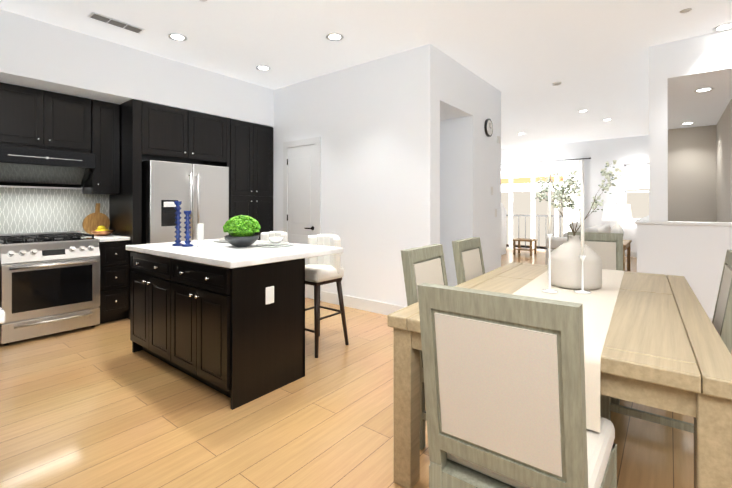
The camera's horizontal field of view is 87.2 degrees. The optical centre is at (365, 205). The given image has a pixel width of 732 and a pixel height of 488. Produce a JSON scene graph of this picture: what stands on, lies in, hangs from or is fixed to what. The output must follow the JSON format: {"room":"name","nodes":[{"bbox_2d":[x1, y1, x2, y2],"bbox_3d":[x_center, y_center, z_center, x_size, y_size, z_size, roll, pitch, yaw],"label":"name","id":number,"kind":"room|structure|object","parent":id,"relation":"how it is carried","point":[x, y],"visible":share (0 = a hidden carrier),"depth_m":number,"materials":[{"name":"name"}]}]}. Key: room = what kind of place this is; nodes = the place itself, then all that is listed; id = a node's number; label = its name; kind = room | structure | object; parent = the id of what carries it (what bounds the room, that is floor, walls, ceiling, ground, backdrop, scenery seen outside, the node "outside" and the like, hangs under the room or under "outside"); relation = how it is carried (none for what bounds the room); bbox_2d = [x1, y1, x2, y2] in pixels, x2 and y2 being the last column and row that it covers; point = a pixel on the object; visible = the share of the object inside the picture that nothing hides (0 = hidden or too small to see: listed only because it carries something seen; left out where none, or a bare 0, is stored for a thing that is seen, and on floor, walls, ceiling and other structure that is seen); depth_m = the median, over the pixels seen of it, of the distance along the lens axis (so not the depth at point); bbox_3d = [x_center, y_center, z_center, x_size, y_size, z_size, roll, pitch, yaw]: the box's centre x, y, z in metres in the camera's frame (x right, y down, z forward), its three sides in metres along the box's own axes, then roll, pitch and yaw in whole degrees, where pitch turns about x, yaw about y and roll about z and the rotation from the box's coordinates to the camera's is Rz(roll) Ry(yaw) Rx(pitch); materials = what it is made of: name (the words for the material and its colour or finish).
{"room":"dining room and kitchen","nodes":[
{"label":"dining room and kitchen","id":0,"kind":"room"},
{"bbox_2d":[0,308,4,323],"bbox_3d":[-2.803,0.357,2.104,3.662,0.040,0.690,0,0,38],"label":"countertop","id":1,"kind":"structure","parent":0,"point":[2,313],"depth_m":1.23,"materials":[{"name":"white stone"}]},
{"bbox_2d":[0,9,119,194],"bbox_3d":[-2.566,-0.243,1.814,4.700,3.000,0.830,0,0,38],"label":"wall","id":2,"kind":"structure","parent":0,"point":[38,54],"depth_m":3.73,"materials":[{"name":"white paint"}]},
{"bbox_2d":[0,82,91,153],"bbox_3d":[-3.404,-0.890,4.007,0.341,0.580,0.820,0,0,38],"label":"upper cabinet","id":3,"kind":"object","parent":2,"relation":"attached to","point":[37,118],"depth_m":3.91,"materials":[{"name":"black wood"}]},
{"bbox_2d":[0,145,95,188],"bbox_3d":[-3.349,-0.377,3.962,0.479,0.370,0.820,0,0,38],"label":"range hood","id":4,"kind":"object","parent":2,"relation":"attached to","point":[22,167],"visible":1,"depth_m":3.91,"materials":[{"name":"black metal"}]},
{"bbox_2d":[0,187,108,233],"bbox_3d":[-3.781,0.075,3.814,0.012,0.529,2.153,0,0,38],"label":"tile backsplash","id":5,"kind":"structure","parent":2,"relation":"attached to","point":[31,210],"depth_m":4.18,"materials":[{"name":"white tile"}]},
{"bbox_2d":[82,99,119,193],"bbox_3d":[-3.082,-0.659,4.414,0.341,1.040,0.340,0,0,38],"label":"upper cabinet","id":6,"kind":"object","parent":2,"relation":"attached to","point":[105,179],"depth_m":4.33,"materials":[{"name":"black wood"}]},
{"bbox_2d":[120,44,273,126],"bbox_3d":[-2.966,-0.239,4.412,0.850,3.000,4.050,0,0,38],"label":"wall","id":7,"kind":"structure","parent":0,"point":[144,76],"depth_m":4.74,"materials":[{"name":"white paint"}]},
{"bbox_2d":[120,100,228,165],"bbox_3d":[-2.457,-0.878,4.931,0.700,0.600,1.055,0,0,38],"label":"upper cabinet","id":8,"kind":"object","parent":7,"relation":"attached to","point":[148,131],"depth_m":4.58,"materials":[{"name":"black wood"}]},
{"bbox_2d":[0,244,731,487],"bbox_3d":[2.079,1.311,4.302,11.500,0.100,18.500,0,0,38],"label":"floor","id":9,"kind":"structure","parent":0,"point":[102,405],"depth_m":2.22,"materials":[{"name":"brown wood"}]},
{"bbox_2d":[0,231,99,344],"bbox_3d":[-3.237,0.773,3.891,0.728,0.975,0.756,0,0,38],"label":"range","id":10,"kind":"object","parent":9,"relation":"on","point":[49,282],"visible":0.98,"depth_m":3.68,"materials":[{"name":"silver metal"}]},
{"bbox_2d":[99,240,129,323],"bbox_3d":[-2.955,0.821,4.344,0.640,0.880,0.290,0,0,38],"label":"base cabinet","id":11,"kind":"object","parent":9,"relation":"on","point":[114,281],"visible":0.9,"depth_m":4.12,"materials":[{"name":"black wood"}]},
{"bbox_2d":[86,234,129,241],"bbox_3d":[-2.954,0.361,4.343,0.647,0.040,0.295,0,0,38],"label":"countertop","id":12,"kind":"structure","parent":11,"relation":"on","point":[110,238],"depth_m":4.17,"materials":[{"name":"white stone"}]},
{"bbox_2d":[82,203,109,234],"bbox_3d":[-3.152,0.155,4.500,0.096,0.375,0.270,0,0,38],"label":"cutting board","id":13,"kind":"object","parent":12,"relation":"on","point":[93,221],"visible":0.85,"depth_m":4.48,"materials":[{"name":"brown wood"}]},
{"bbox_2d":[91,225,113,235],"bbox_3d":[-3.019,0.282,4.401,0.220,0.117,0.220,0,0,38],"label":"lemon bowl","id":14,"kind":"object","parent":12,"relation":"on","point":[101,230],"visible":1,"depth_m":4.36,"materials":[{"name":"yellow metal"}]},
{"bbox_2d":[141,160,228,243],"bbox_3d":[-2.378,0.374,4.879,0.833,1.775,0.975,0,0,38],"label":"refrigerator","id":15,"kind":"object","parent":9,"relation":"on","point":[200,192],"visible":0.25,"depth_m":4.56,"materials":[{"name":"silver metal"}]},
{"bbox_2d":[130,251,304,409],"bbox_3d":[-1.248,0.820,3.054,1.528,0.878,0.657,0,0,38],"label":"kitchen island","id":16,"kind":"object","parent":9,"relation":"on","point":[226,319],"depth_m":2.62,"materials":[{"name":"black wood"}]},
{"bbox_2d":[126,239,342,270],"bbox_3d":[-1.127,0.359,3.214,1.600,0.044,1.025,0,0,38],"label":"island countertop","id":17,"kind":"structure","parent":16,"relation":"on","point":[231,256],"depth_m":2.84,"materials":[{"name":"white stone"}]},
{"bbox_2d":[172,201,182,245],"bbox_3d":[-1.602,0.148,3.275,0.094,0.377,0.094,0,0,38],"label":"candlestick","id":18,"kind":"object","parent":17,"relation":"on","point":[177,222],"visible":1,"depth_m":3.26,"materials":[{"name":"blue glass"}]},
{"bbox_2d":[181,211,193,246],"bbox_3d":[-1.496,0.188,3.223,0.094,0.297,0.094,0,0,38],"label":"candlestick","id":19,"kind":"object","parent":17,"relation":"on","point":[187,227],"visible":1,"depth_m":3.21,"materials":[{"name":"blue glass"}]},
{"bbox_2d":[191,223,203,246],"bbox_3d":[-1.407,0.241,3.213,0.054,0.190,0.100,0,0,3],"label":"candle","id":20,"kind":"object","parent":17,"relation":"on","point":[200,234],"visible":1,"depth_m":3.21,"materials":[{"name":"white wax"}]},
{"bbox_2d":[213,238,226,241],"bbox_3d":[-1.292,0.324,3.667,0.320,0.026,0.320,0,0,38],"label":"place setting","id":21,"kind":"object","parent":17,"relation":"on","point":[221,240],"visible":0.33,"depth_m":3.62,"materials":[{"name":"white ceramic"}]},
{"bbox_2d":[223,215,260,246],"bbox_3d":[-1.032,0.204,3.194,0.297,0.263,0.294,0,0,38],"label":"bowl","id":22,"kind":"object","parent":17,"relation":"on","point":[241,230],"visible":1,"depth_m":3.10,"materials":[{"name":"green plant"}]},
{"bbox_2d":[256,237,293,246],"bbox_3d":[-0.766,0.301,3.252,0.320,0.070,0.320,0,0,38],"label":"place setting","id":23,"kind":"object","parent":17,"relation":"on","point":[275,242],"visible":1,"depth_m":3.22,"materials":[{"name":"white ceramic"}]},
{"bbox_2d":[217,119,272,239],"bbox_3d":[-1.890,0.043,5.645,0.700,2.440,0.771,0,0,38],"label":"tall cabinet","id":24,"kind":"object","parent":9,"relation":"on","point":[242,151],"depth_m":5.43,"materials":[{"name":"black wood"}]},
{"bbox_2d":[261,231,287,241],"bbox_3d":[-1.001,0.761,3.905,0.401,1.002,0.415,0,0,38],"label":"bar stool","id":25,"kind":"object","parent":9,"relation":"on","point":[266,235],"visible":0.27,"depth_m":4.03,"materials":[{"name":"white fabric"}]},
{"bbox_2d":[305,234,348,357],"bbox_3d":[-0.436,0.761,3.458,0.401,1.002,0.415,0,0,38],"label":"bar stool","id":26,"kind":"object","parent":9,"relation":"on","point":[323,270],"visible":0.81,"depth_m":3.40,"materials":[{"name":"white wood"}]},
{"bbox_2d":[321,291,404,314],"bbox_3d":[0.052,1.194,4.596,1.634,0.135,0.014,0,0,38],"label":"baseboard","id":27,"kind":"structure","parent":9,"relation":"on","point":[367,305],"depth_m":4.66,"materials":[{"name":"white paint"}]},
{"bbox_2d":[273,44,500,306],"bbox_3d":[0.003,-0.236,6.048,3.480,3.000,2.200,0,0,38],"label":"wall block","id":28,"kind":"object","parent":9,"relation":"on","point":[410,154],"visible":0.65,"depth_m":4.75,"materials":[{"name":"white paint"}]},
{"bbox_2d":[283,137,320,300],"bbox_3d":[-0.913,0.170,5.332,0.750,2.185,0.058,0,0,38],"label":"door","id":29,"kind":"structure","parent":28,"relation":"attached to","point":[301,192],"depth_m":5.32,"materials":[{"name":"white wood"}]},
{"bbox_2d":[484,119,492,136],"bbox_3d":[1.723,-1.097,5.390,0.034,0.250,0.250,0,0,38],"label":"wall clock","id":30,"kind":"object","parent":28,"relation":"attached to","point":[488,126],"visible":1,"depth_m":5.35,"materials":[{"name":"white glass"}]},
{"bbox_2d":[491,136,500,216],"bbox_3d":[1.899,-0.437,5.620,0.024,1.200,0.340,0,0,38],"label":"switch plates","id":31,"kind":"object","parent":28,"relation":"attached to","point":[498,139],"visible":0.96,"depth_m":5.65,"materials":[{"name":"white plastic"}]},
{"bbox_2d":[401,244,447,449],"bbox_3d":[0.557,0.747,2.067,0.608,1.020,0.499,0,0,38],"label":"dining chair","id":32,"kind":"object","parent":9,"relation":"on","point":[424,264],"visible":0.21,"depth_m":2.08,"materials":[{"name":"beige wood"}]},
{"bbox_2d":[452,237,484,284],"bbox_3d":[0.951,0.748,2.610,0.608,1.020,0.499,0,0,38],"label":"dining chair","id":33,"kind":"object","parent":9,"relation":"on","point":[468,258],"visible":0.12,"depth_m":2.67,"materials":[{"name":"beige wood"}]},
{"bbox_2d":[501,203,505,254],"bbox_3d":[2.262,-0.221,9.252,1.050,2.980,3.510,0,0,38],"label":"guard","id":34,"kind":"object","parent":9,"relation":"on","point":[503,230],"visible":0.08,"depth_m":10.12,"materials":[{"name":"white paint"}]},
{"bbox_2d":[417,283,616,487],"bbox_3d":[0.494,0.746,1.260,0.500,1.020,0.600,0,0,38],"label":"chair","id":35,"kind":"object","parent":9,"relation":"on","point":[504,384],"visible":1,"depth_m":1.04,"materials":[{"name":"beige wood"}]},
{"bbox_2d":[512,238,537,255],"bbox_3d":[4.178,1.070,10.101,0.500,0.400,0.500,0,0,38],"label":"wood side table","id":36,"kind":"object","parent":9,"relation":"on","point":[526,240],"visible":1,"depth_m":10.04,"materials":[{"name":"brown wood"}]},
{"bbox_2d":[506,215,562,248],"bbox_3d":[5.062,0.823,11.703,4.000,1.100,1.090,0,0,38],"label":"rail","id":37,"kind":"object","parent":9,"relation":"on","point":[553,216],"visible":0.25,"depth_m":11.79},
{"bbox_2d":[387,262,731,487],"bbox_3d":[1.169,0.875,2.224,1.272,0.765,2.087,0,0,38],"label":"dining table","id":38,"kind":"object","parent":9,"relation":"on","point":[664,347],"visible":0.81,"depth_m":1.44,"materials":[{"name":"brown wood"}]},
{"bbox_2d":[513,269,623,431],"bbox_3d":[1.168,0.612,2.224,0.574,0.242,2.100,0,0,38],"label":"table runner","id":39,"kind":"object","parent":38,"relation":"on","point":[598,306],"visible":0.33,"depth_m":1.75,"materials":[{"name":"fabric"}]},
{"bbox_2d":[541,185,557,292],"bbox_3d":[1.050,0.184,2.197,0.088,0.610,0.088,0,0,38],"label":"candle holder","id":40,"kind":"object","parent":39,"relation":"on","point":[549,237],"visible":1,"depth_m":2.19,"materials":[{"name":"white ceramic"}]},
{"bbox_2d":[548,235,601,289],"bbox_3d":[1.280,0.335,2.363,0.292,0.308,0.292,0,0,38],"label":"vase","id":41,"kind":"object","parent":39,"relation":"on","point":[566,267],"visible":0.98,"depth_m":2.26,"materials":[{"name":"beige ceramic"}]},
{"bbox_2d":[535,170,593,235],"bbox_3d":[1.244,-0.003,2.422,0.327,0.437,0.209,0,0,-40],"label":"plant","id":42,"kind":"object","parent":41,"relation":"in","point":[557,195],"depth_m":2.39,"materials":[{"name":"green plant"}]},
{"bbox_2d":[591,160,621,207],"bbox_3d":[1.505,-0.143,2.419,0.164,0.291,0.093,0,0,14],"label":"branch","id":43,"kind":"object","parent":41,"relation":"in","point":[603,172],"depth_m":2.41,"materials":[{"name":"green plant"}]},
{"bbox_2d":[574,185,590,293],"bbox_3d":[1.228,0.184,2.179,0.088,0.610,0.088,0,0,38],"label":"candle holder","id":44,"kind":"object","parent":39,"relation":"on","point":[582,256],"visible":1,"depth_m":2.17,"materials":[{"name":"white ceramic"}]},
{"bbox_2d":[545,222,610,264],"bbox_3d":[4.440,0.791,7.982,0.920,0.952,1.800,0,0,38],"label":"sofa","id":45,"kind":"object","parent":9,"relation":"on","point":[555,242],"visible":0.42,"depth_m":7.47,"materials":[{"name":"white fabric"}]},
{"bbox_2d":[567,232,622,270],"bbox_3d":[1.913,0.749,3.237,0.499,1.020,0.608,0,0,38],"label":"dining chair","id":46,"kind":"object","parent":9,"relation":"on","point":[607,248],"visible":0.12,"depth_m":3.37,"materials":[{"name":"beige wood"}]},
{"bbox_2d":[623,240,631,270],"bbox_3d":[4.683,0.965,7.152,0.350,0.600,1.300,0,0,38],"label":"console table","id":47,"kind":"object","parent":9,"relation":"on","point":[626,244],"visible":0.38,"depth_m":7.21,"materials":[{"name":"brown wood"}]},
{"bbox_2d":[602,202,632,235],"bbox_3d":[4.594,0.297,7.032,0.470,0.735,0.470,0,0,38],"label":"table lamp","id":48,"kind":"object","parent":47,"relation":"on","point":[616,212],"visible":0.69,"depth_m":6.88,"materials":[{"name":"white fabric"}]},
{"bbox_2d":[600,250,731,432],"bbox_3d":[1.644,0.747,2.088,0.592,1.020,0.500,0,0,38],"label":"dining chair","id":49,"kind":"object","parent":9,"relation":"on","point":[722,320],"visible":0.19,"depth_m":1.94,"materials":[{"name":"beige wood"}]},
{"bbox_2d":[0,0,731,148],"bbox_3d":[2.079,-1.789,4.307,11.500,0.100,18.500,0,0,38],"label":"ceiling","id":50,"kind":"structure","parent":0,"point":[522,56],"depth_m":3.99,"materials":[{"name":"paint"}]},
{"bbox_2d":[87,11,144,33],"bbox_3d":[-2.365,-1.734,3.651,0.140,0.010,0.440,0,0,38],"label":"ceiling vent","id":51,"kind":"object","parent":50,"relation":"in","point":[113,22],"visible":0.96,"depth_m":3.63,"materials":[{"name":"white metal"}]},
{"bbox_2d":[168,33,186,40],"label":"recessed light","id":52,"kind":"object","parent":50,"relation":"in","point":[175,36],"depth_m":3.95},
{"bbox_2d":[256,65,270,70],"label":"recessed light","id":53,"kind":"object","parent":50,"relation":"in","point":[260,67],"depth_m":4.84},
{"bbox_2d":[326,33,343,40],"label":"recessed light","id":54,"kind":"object","parent":50,"relation":"in","point":[339,37],"depth_m":3.94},
{"bbox_2d":[552,81,561,85],"bbox_3d":[2.690,-1.721,5.418,0.122,0.031,0.122,0,0,29],"label":"smoke detector","id":55,"kind":"object","parent":50,"relation":"attached to","point":[554,83],"depth_m":5.39,"materials":[{"name":"white plastic"}]},
{"bbox_2d":[679,8,691,13],"bbox_3d":[2.845,-1.734,3.421,0.089,0.011,0.088,0,0,26],"label":"smoke detector","id":56,"kind":"object","parent":50,"relation":"attached to","point":[686,10],"depth_m":3.41,"materials":[{"name":"white plastic"}]},
{"bbox_2d":[712,23,731,31],"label":"recessed light","id":57,"kind":"object","parent":50,"relation":"in","point":[727,26],"depth_m":3.74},
{"bbox_2d":[501,135,648,251],"bbox_3d":[6.436,-0.230,9.815,11.500,3.000,0.150,0,0,38],"label":"wall","id":58,"kind":"structure","parent":0,"point":[622,151],"depth_m":10.03,"materials":[{"name":"white paint"}]},
{"bbox_2d":[501,165,562,250],"bbox_3d":[4.819,0.072,11.074,2.500,2.400,0.060,0,0,38],"label":"window frames","id":59,"kind":"structure","parent":58,"relation":"in","point":[556,168],"depth_m":11.06,"materials":[{"name":"plastic"}]},
{"bbox_2d":[501,158,590,164],"bbox_3d":[4.746,-1.248,10.985,2.944,0.044,0.109,0,0,38],"label":"curtain rod","id":60,"kind":"object","parent":58,"relation":"attached to","point":[547,161],"visible":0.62,"depth_m":10.72,"materials":[{"name":"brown metal"}]},
{"bbox_2d":[563,160,583,233],"bbox_3d":[5.565,0.015,10.293,0.500,2.470,0.060,0,0,38],"label":"sheer curtain","id":61,"kind":"object","parent":60,"relation":"hanging from","point":[572,166],"visible":0.33,"depth_m":10.29,"materials":[{"name":"white fabric"}]},
{"bbox_2d":[625,251,636,256],"bbox_3d":[8.288,1.200,8.245,6.450,0.135,0.014,0,0,38],"label":"baseboard","id":62,"kind":"structure","parent":58,"relation":"attached to","point":[632,254],"depth_m":9.55,"materials":[{"name":"white paint"}]},
{"bbox_2d":[624,163,648,219],"bbox_3d":[6.788,-0.356,9.511,0.670,1.410,0.050,0,0,38],"label":"window","id":63,"kind":"structure","parent":58,"relation":"in","point":[625,191],"depth_m":9.64,"materials":[{"name":"plastic"}]},
{"bbox_2d":[637,224,731,316],"bbox_3d":[4.968,0.729,2.797,4.900,1.060,0.120,0,0,38],"label":"wall","id":64,"kind":"structure","parent":0,"point":[694,255],"depth_m":3.97,"materials":[{"name":"white paint"}]},
{"bbox_2d":[635,220,731,225],"bbox_3d":[4.960,0.181,2.804,4.920,0.035,0.160,0,0,38],"label":"trim","id":65,"kind":"structure","parent":64,"relation":"on","point":[644,220],"depth_m":4.01,"materials":[{"name":"white wood"}]},
{"bbox_2d":[649,78,667,221],"bbox_3d":[3.195,-0.597,4.200,0.160,1.525,0.160,0,0,38],"label":"wall","id":66,"kind":"structure","parent":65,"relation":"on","point":[658,150],"depth_m":4.14,"materials":[{"name":"white paint"}]},
{"bbox_2d":[649,29,731,129],"bbox_3d":[6.084,-1.549,4.123,4.790,0.380,3.620,0,0,38],"label":"ceiling soffit","id":67,"kind":"structure","parent":0,"point":[687,67],"depth_m":4.13,"materials":[{"name":"white paint"}]},
{"bbox_2d":[694,87,713,92],"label":"recessed light","id":68,"kind":"object","parent":67,"relation":"attached to","point":[710,88],"depth_m":4.47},
{"bbox_2d":[668,125,715,221],"bbox_3d":[7.117,-0.047,5.516,4.900,2.620,0.150,0,0,38],"label":"wall","id":69,"kind":"structure","parent":0,"point":[700,174],"depth_m":6.61,"materials":[{"name":"paint"}]},
{"bbox_2d":[638,215,648,219],"bbox_3d":[4.175,0.186,5.649,0.160,0.035,3.290,0,0,38],"label":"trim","id":70,"kind":"structure","parent":69,"relation":"on","point":[646,217],"depth_m":5.15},
{"bbox_2d":[716,99,731,221],"bbox_3d":[5.309,-0.047,5.607,0.150,2.620,1.950,0,0,38],"label":"wall","id":71,"kind":"structure","parent":0,"point":[724,125],"depth_m":5.48,"materials":[{"name":"paint"}]},
{"label":"outside","id":72,"kind":"structure","parent":0,"visible":0},
{"bbox_2d":[501,165,648,245],"bbox_3d":[6.118,-0.477,11.832,8.500,4.500,0.320,0,0,38],"label":"sky","id":73,"kind":"structure","parent":72,"point":[637,177],"depth_m":12.28,"materials":[{"name":"white"}]}
]}

